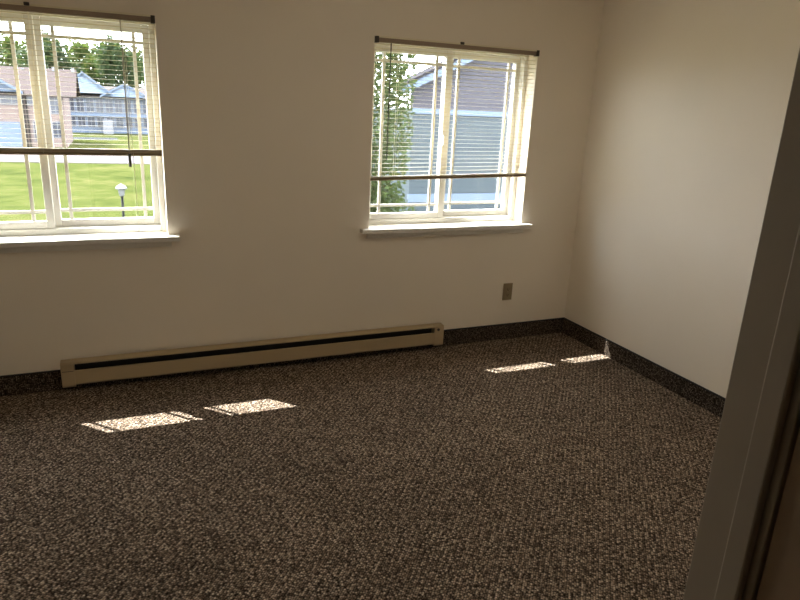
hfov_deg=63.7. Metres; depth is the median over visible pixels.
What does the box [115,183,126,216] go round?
lamp post
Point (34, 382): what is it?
baseboard
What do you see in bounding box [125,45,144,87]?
leafy tree
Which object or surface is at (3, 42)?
leafy tree
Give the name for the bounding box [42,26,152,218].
grille
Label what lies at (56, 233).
window
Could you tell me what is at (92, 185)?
lawn
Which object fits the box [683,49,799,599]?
door
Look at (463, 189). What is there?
house
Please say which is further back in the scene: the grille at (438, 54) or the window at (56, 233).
the grille at (438, 54)
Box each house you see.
[0,66,80,146]
[69,71,147,133]
[372,59,512,211]
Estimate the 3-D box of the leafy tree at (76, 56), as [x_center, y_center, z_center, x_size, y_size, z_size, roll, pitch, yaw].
[-45.899,-31.137,94.427,9.546,13.468,7.389,-5,18,-23]
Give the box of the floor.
[0,332,720,599]
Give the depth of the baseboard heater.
3.64 m
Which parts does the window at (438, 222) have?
sash, sill, sash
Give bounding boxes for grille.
[0,23,45,220]
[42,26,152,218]
[370,52,445,212]
[444,59,514,209]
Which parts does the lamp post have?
lantern glass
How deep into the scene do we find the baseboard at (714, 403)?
3.83 m
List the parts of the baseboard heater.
panel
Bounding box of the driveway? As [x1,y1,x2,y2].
[73,137,117,139]
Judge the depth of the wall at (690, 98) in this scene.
3.53 m
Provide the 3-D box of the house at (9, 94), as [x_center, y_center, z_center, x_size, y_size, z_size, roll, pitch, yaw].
[-32.270,-15.690,51.529,11.950,6.070,9.600,-5,18,-23]
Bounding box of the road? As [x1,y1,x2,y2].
[0,154,149,163]
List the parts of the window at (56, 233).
sash, sill, sash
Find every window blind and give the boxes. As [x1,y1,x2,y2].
[0,1,161,230]
[370,35,539,207]
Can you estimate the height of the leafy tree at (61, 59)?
13.764 m
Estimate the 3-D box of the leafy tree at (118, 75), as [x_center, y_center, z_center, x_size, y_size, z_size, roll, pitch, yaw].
[-38.250,-29.392,87.866,7.988,12.598,7.975,-5,18,-23]
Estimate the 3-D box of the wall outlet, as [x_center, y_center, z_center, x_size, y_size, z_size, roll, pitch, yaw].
[0.718,-0.055,4.297,0.070,0.115,0.010,-5,18,-23]
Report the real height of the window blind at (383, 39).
0.954 m
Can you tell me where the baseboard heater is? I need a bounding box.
[60,323,443,387]
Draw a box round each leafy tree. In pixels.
[0,34,44,66]
[10,29,86,73]
[64,39,105,82]
[93,34,144,87]
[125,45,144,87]
[370,51,416,212]
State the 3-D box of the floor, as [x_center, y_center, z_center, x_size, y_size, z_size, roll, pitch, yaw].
[0.183,1.145,1.595,4.250,0.100,5.000,-5,18,-23]
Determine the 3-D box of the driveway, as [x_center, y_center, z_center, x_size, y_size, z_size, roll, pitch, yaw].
[-30.463,-15.306,60.926,6.900,0.030,3.000,-5,18,-23]
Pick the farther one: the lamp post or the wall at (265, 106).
the lamp post
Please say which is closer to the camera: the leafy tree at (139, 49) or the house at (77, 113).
the house at (77, 113)
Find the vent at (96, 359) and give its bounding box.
[74,323,434,363]
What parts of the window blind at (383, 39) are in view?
ladder cord, rail, ladder cord, ladder cord, lift cord, lift cord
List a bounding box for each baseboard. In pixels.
[0,317,564,396]
[562,318,725,417]
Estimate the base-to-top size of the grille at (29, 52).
0.915 m
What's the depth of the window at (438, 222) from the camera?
3.98 m
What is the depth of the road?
42.56 m
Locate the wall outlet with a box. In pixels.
[502,283,512,299]
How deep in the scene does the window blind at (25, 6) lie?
2.99 m
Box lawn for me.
[0,133,153,221]
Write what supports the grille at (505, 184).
attached to the window at (438, 222)
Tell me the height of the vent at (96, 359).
0.012 m
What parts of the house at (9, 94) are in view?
garage door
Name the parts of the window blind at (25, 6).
ladder cord, rail, ladder cord, lift cord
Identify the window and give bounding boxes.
[0,10,179,252]
[360,42,532,238]
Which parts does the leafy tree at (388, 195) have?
crown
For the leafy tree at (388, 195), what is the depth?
13.69 m
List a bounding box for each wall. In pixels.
[0,0,603,375]
[564,0,799,397]

